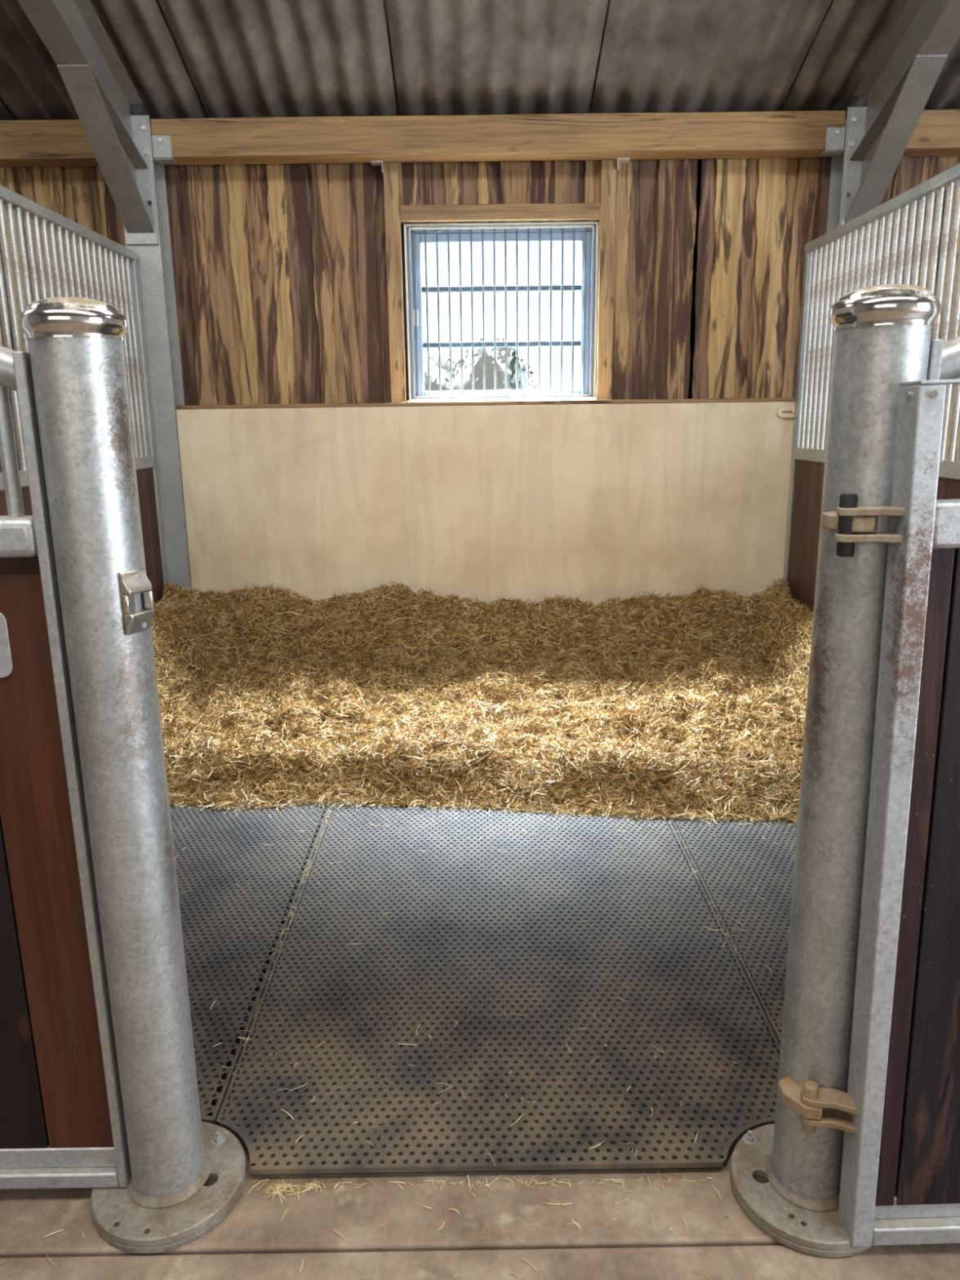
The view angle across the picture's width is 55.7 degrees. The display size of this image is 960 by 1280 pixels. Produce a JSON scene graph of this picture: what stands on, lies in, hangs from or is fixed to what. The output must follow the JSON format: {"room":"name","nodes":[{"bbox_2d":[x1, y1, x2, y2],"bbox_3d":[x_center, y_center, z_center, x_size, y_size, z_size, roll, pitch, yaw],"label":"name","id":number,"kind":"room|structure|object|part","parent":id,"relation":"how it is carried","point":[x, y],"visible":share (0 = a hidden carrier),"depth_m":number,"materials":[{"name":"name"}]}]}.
{"room":"horse stable","nodes":[
{"label":"horse stable","id":0,"kind":"room"},
{"bbox_2d":[0,1149,782,1257],"bbox_3d":[-0.004,0.669,3.825,12.400,0.150,4.384,-1,14,0],"label":"floor","id":1,"kind":"structure","parent":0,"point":[508,1211],"depth_m":1.74,"materials":[{"name":"concrete"}]},
{"bbox_2d":[0,185,168,603],"bbox_3d":[-1.819,-0.495,3.353,0.060,2.340,3.575,-1,14,0],"label":"wall","id":2,"kind":"structure","parent":1,"relation":"on","point":[109,275],"depth_m":4.21,"materials":[{"name":"metal"}]},
{"bbox_3d":[-1.833,-1.610,3.082,0.060,0.045,3.575,-1,14,0],"label":"rail","id":3,"kind":"part","parent":2,"relation":"part of","materials":[{"name":"metal"}]},
{"bbox_3d":[-1.820,-0.574,3.334,0.060,0.062,3.475,-1,14,0],"label":"rail","id":4,"kind":"part","parent":2,"relation":"part of","materials":[{"name":"metal"}]},
{"bbox_2d":[17,297,246,1253],"bbox_3d":[-0.624,0.280,1.608,0.290,1.670,0.290,-1,14,0],"label":"gate post","id":5,"kind":"object","parent":1,"relation":"on","point":[188,1173],"visible":0.95,"depth_m":1.54,"materials":[{"name":"metal"}]},
{"bbox_2d":[0,345,131,1189],"bbox_3d":[-1.231,0.061,1.550,1.068,2.069,0.064,-1,14,0],"label":"panel","id":6,"kind":"object","parent":5,"relation":"attached to","point":[62,1120],"visible":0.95,"depth_m":1.64,"materials":[{"name":"wood"}]},
{"bbox_3d":[-0.835,0.008,1.526,0.090,0.116,0.004,-1,14,0],"label":"latch plate","id":7,"kind":"part","parent":6,"relation":"part of","materials":[{"name":"metal"}]},
{"bbox_3d":[-1.223,-0.164,1.495,1.009,0.066,0.064,-1,14,0],"label":"rail","id":8,"kind":"part","parent":6,"relation":"part of","materials":[{"name":"metal"}]},
{"bbox_3d":[-1.208,1.050,1.791,1.009,0.033,0.064,-1,14,0],"label":"rail","id":9,"kind":"part","parent":6,"relation":"part of","materials":[{"name":"metal"}]},
{"bbox_3d":[-0.614,1.075,1.802,0.290,0.033,0.290,-1,14,0],"label":"plate","id":10,"kind":"part","parent":5,"relation":"part of","materials":[{"name":"metal"}]},
{"bbox_2d":[123,115,191,590],"bbox_3d":[-1.732,-1.258,5.127,0.282,3.020,0.190,-1,14,0],"label":"steel column","id":11,"kind":"structure","parent":1,"relation":"on","point":[154,263],"depth_m":5.01,"materials":[{"name":"metal"}]},
{"bbox_2d":[0,119,98,167],"bbox_3d":[-4.070,-2.597,4.790,4.345,0.184,0.160,-1,14,0],"label":"beam","id":12,"kind":"structure","parent":11,"relation":"attached to","point":[23,143],"depth_m":4.72,"materials":[{"name":"brown wood"}]},
{"bbox_2d":[17,0,158,244],"bbox_3d":[-1.791,-2.710,2.387,0.170,2.341,4.444,-1,14,0],"label":"rafter","id":13,"kind":"object","parent":11,"relation":"attached to","point":[101,91],"visible":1,"depth_m":4.31,"materials":[{"name":"metal"}]},
{"bbox_3d":[-1.795,-2.393,4.744,0.170,0.610,0.014,-1,14,0],"label":"plate","id":14,"kind":"part","parent":13,"relation":"part of","materials":[{"name":"metal"}]},
{"bbox_2d":[150,110,845,164],"bbox_3d":[0.097,-2.654,4.804,3.610,0.184,0.160,-1,14,0],"label":"beam","id":15,"kind":"structure","parent":11,"relation":"attached to","point":[771,134],"depth_m":4.73,"materials":[{"name":"brown wood"}]},
{"bbox_2d":[168,801,333,1124],"bbox_3d":[-1.168,0.828,2.851,1.191,0.027,2.076,-1,14,0],"label":"rubber mat","id":16,"kind":"object","parent":1,"relation":"on","point":[217,915],"visible":0.3,"depth_m":2.80,"materials":[{"name":"grey rubber"}]},
{"bbox_2d":[151,573,813,825],"bbox_3d":[-0.013,0.163,4.259,3.536,0.570,2.197,-1,14,0],"label":"bedding","id":17,"kind":"object","parent":1,"relation":"on","point":[696,704],"visible":0.91,"depth_m":4.35,"materials":[{"name":"yellow plant"}]},
{"bbox_2d":[216,800,780,1177],"bbox_3d":[0.071,0.815,2.842,1.281,0.027,2.104,-1,14,0],"label":"rubber mat","id":18,"kind":"object","parent":1,"relation":"on","point":[690,997],"visible":0.92,"depth_m":2.29,"materials":[{"name":"grey rubber"}]},
{"bbox_2d":[668,816,797,1044],"bbox_3d":[1.239,0.797,2.853,1.054,0.027,2.090,-1,14,0],"label":"rubber mat","id":19,"kind":"object","parent":1,"relation":"on","point":[736,868],"visible":0.25,"depth_m":2.88,"materials":[{"name":"grey rubber"}]},
{"bbox_2d":[729,284,941,1257],"bbox_3d":[0.630,0.270,1.583,0.290,1.670,0.290,-1,14,0],"label":"gate post","id":20,"kind":"object","parent":1,"relation":"on","point":[785,1179],"visible":0.91,"depth_m":1.52,"materials":[{"name":"metal"}]},
{"bbox_3d":[0.640,1.065,1.777,0.290,0.033,0.290,-1,14,0],"label":"plate","id":21,"kind":"part","parent":20,"relation":"part of","materials":[{"name":"metal"}]},
{"bbox_2d":[800,379,959,1246],"bbox_3d":[1.202,0.338,1.492,1.283,1.503,0.081,-2,14,0],"label":"door","id":22,"kind":"structure","parent":20,"relation":"attached to","point":[898,1115],"depth_m":1.49,"materials":[{"name":"metal"}]},
{"bbox_3d":[1.266,1.050,1.661,1.122,0.036,0.065,-2,14,0],"label":"rail","id":23,"kind":"part","parent":22,"relation":"part of","materials":[{"name":"metal"}]},
{"bbox_3d":[1.220,-0.390,1.311,1.200,0.006,0.067,-2,14,0],"label":"plate","id":24,"kind":"part","parent":22,"relation":"part of","materials":[{"name":"silver metal"}]},
{"bbox_3d":[1.226,-0.191,1.359,1.122,0.069,0.053,-2,14,0],"label":"rail","id":25,"kind":"part","parent":22,"relation":"part of","materials":[{"name":"metal"}]},
{"bbox_2d":[926,336,959,380],"bbox_3d":[1.227,0.033,1.542,1.056,2.065,0.060,-1,14,0],"label":"rail","id":26,"kind":"object","parent":20,"relation":"attached to","point":[944,361],"visible":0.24,"depth_m":1.40,"materials":[{"name":"metal"}]},
{"bbox_2d":[818,106,871,280],"bbox_3d":[1.963,-1.308,5.140,0.282,3.020,0.190,-1,14,0],"label":"steel column","id":27,"kind":"structure","parent":1,"relation":"on","point":[836,143],"depth_m":4.91,"materials":[{"name":"metal"}]},
{"bbox_2d":[840,0,959,233],"bbox_3d":[2.002,-2.762,2.400,0.170,2.341,4.444,-1,14,0],"label":"rafter","id":28,"kind":"object","parent":27,"relation":"attached to","point":[899,83],"visible":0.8,"depth_m":4.35,"materials":[{"name":"metal"}]},
{"bbox_3d":[1.998,-2.445,4.757,0.170,0.610,0.014,-1,14,0],"label":"plate","id":29,"kind":"part","parent":28,"relation":"part of","materials":[{"name":"metal"}]},
{"bbox_2d":[902,109,959,156],"bbox_3d":[4.114,-2.708,4.819,4.045,0.184,0.160,-1,14,0],"label":"beam","id":30,"kind":"structure","parent":27,"relation":"attached to","point":[936,132],"depth_m":4.74,"materials":[{"name":"brown wood"}]},
{"bbox_2d":[782,163,959,612],"bbox_3d":[1.781,-0.544,3.366,0.060,2.340,3.575,-1,14,0],"label":"wall","id":31,"kind":"structure","parent":1,"relation":"on","point":[832,262],"depth_m":4.33,"materials":[{"name":"metal"}]},
{"bbox_3d":[1.780,-0.623,3.347,0.060,0.062,3.475,-1,14,0],"label":"rail","id":32,"kind":"part","parent":31,"relation":"part of","materials":[{"name":"metal"}]},
{"bbox_3d":[1.767,-1.659,3.095,0.060,0.045,3.575,-1,14,0],"label":"rail","id":33,"kind":"part","parent":31,"relation":"part of","materials":[{"name":"metal"}]},
{"bbox_2d":[0,155,959,472],"bbox_3d":[-0.035,-1.243,5.336,12.435,3.150,0.143,-1,14,0],"label":"wall","id":34,"kind":"structure","parent":0,"point":[280,270],"depth_m":5.06,"materials":[{"name":"brown wood"}]},
{"bbox_2d":[370,160,406,402],"bbox_3d":[-0.504,-1.964,5.042,0.146,1.253,0.074,-1,14,0],"label":"stud","id":35,"kind":"object","parent":34,"relation":"attached to","point":[390,170],"depth_m":5.02,"materials":[{"name":"brown wood"}]},
{"bbox_3d":[-0.552,-2.546,4.898,0.064,0.053,0.070,-1,14,0],"label":"angle bracket","id":36,"kind":"part","parent":35,"relation":"part of","materials":[{"name":"silver metal"}]},
{"bbox_2d":[175,397,795,605],"bbox_3d":[0.059,-0.578,5.301,3.472,1.573,0.226,-1,14,0],"label":"board","id":37,"kind":"object","parent":34,"relation":"attached to","point":[594,501],"visible":0.74,"depth_m":5.15,"materials":[{"name":"beige wood"}]},
{"bbox_3d":[1.717,-1.266,5.045,0.132,0.062,0.020,-1,14,0],"label":"slot plate","id":38,"kind":"part","parent":37,"relation":"part of","materials":[{"name":"beige plastic"}]},
{"bbox_2d":[400,202,599,402],"bbox_3d":[0.120,-1.890,5.160,1.101,1.042,0.200,-1,14,0],"label":"window","id":39,"kind":"structure","parent":34,"relation":"in","point":[586,233],"depth_m":5.11,"materials":[{"name":"paint"}]},
{"bbox_3d":[-0.365,-1.825,5.147,0.030,0.090,0.021,-1,14,0],"label":"handle","id":40,"kind":"part","parent":39,"relation":"part of","materials":[{"name":"silver metal"}]},
{"bbox_3d":[0.110,-2.339,4.971,1.091,0.080,0.044,-1,14,0],"label":"window header","id":41,"kind":"part","parent":39,"relation":"part of","materials":[{"name":"brown wood"}]},
{"bbox_3d":[0.129,-1.382,5.241,1.097,0.015,0.067,-1,14,0],"label":"sill","id":42,"kind":"part","parent":39,"relation":"part of","materials":[{"name":"white"}]},
{"bbox_2d":[595,157,629,399],"bbox_3d":[0.735,-1.981,5.047,0.149,1.253,0.074,-1,14,0],"label":"stud","id":43,"kind":"object","parent":34,"relation":"attached to","point":[607,195],"depth_m":5.03,"materials":[{"name":"brown wood"}]},
{"bbox_3d":[0.770,-2.564,4.903,0.064,0.053,0.070,-1,14,0],"label":"angle bracket","id":44,"kind":"part","parent":43,"relation":"part of","materials":[{"name":"silver metal"}]},
{"bbox_2d":[0,0,959,126],"bbox_3d":[0.139,-2.725,0.454,13.156,2.336,9.370,-1,14,0],"label":"ceiling","id":45,"kind":"structure","parent":0,"point":[183,59],"depth_m":4.41,"materials":[{"name":"grey metal"}]},
{"bbox_2d":[0,1243,959,1279],"bbox_3d":[0.026,1.754,-0.623,12.400,0.146,4.760,-1,14,0],"label":"floor","id":46,"kind":"structure","parent":0,"point":[922,1261],"depth_m":1.64,"materials":[{"name":"concrete"}]},
{"bbox_2d":[0,797,797,1279],"bbox_3d":[-0.058,0.890,2.527,3.446,0.050,2.157,0,14,3],"label":"straw","id":47,"kind":"object","parent":46,"relation":"on","point":[277,1186],"visible":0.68,"depth_m":2.10,"materials":[{"name":"beige plant"}]},
{"label":"outside","id":48,"kind":"structure","parent":0,"visible":0},
{"bbox_3d":[-0.397,-13.151,61.534,120.000,0.100,114.200,-1,14,0],"label":"ground","id":49,"kind":"structure","parent":48,"visible":0},
{"bbox_2d":[423,350,461,391],"bbox_3d":[-1.603,-3.528,15.610,4.646,2.949,1.858,-1,14,0],"label":"hedge","id":50,"kind":"object","parent":49,"relation":"on","point":[433,354],"visible":0.02,"depth_m":14.99,"materials":[{"name":"green plant"}]},
{"bbox_2d":[446,335,537,391],"bbox_3d":[0.210,-3.217,14.251,1.642,2.983,1.448,-1,14,0],"label":"shrub","id":51,"kind":"object","parent":49,"relation":"on","point":[489,351],"visible":0.19,"depth_m":13.65,"materials":[{"name":"green plant"}]}
]}

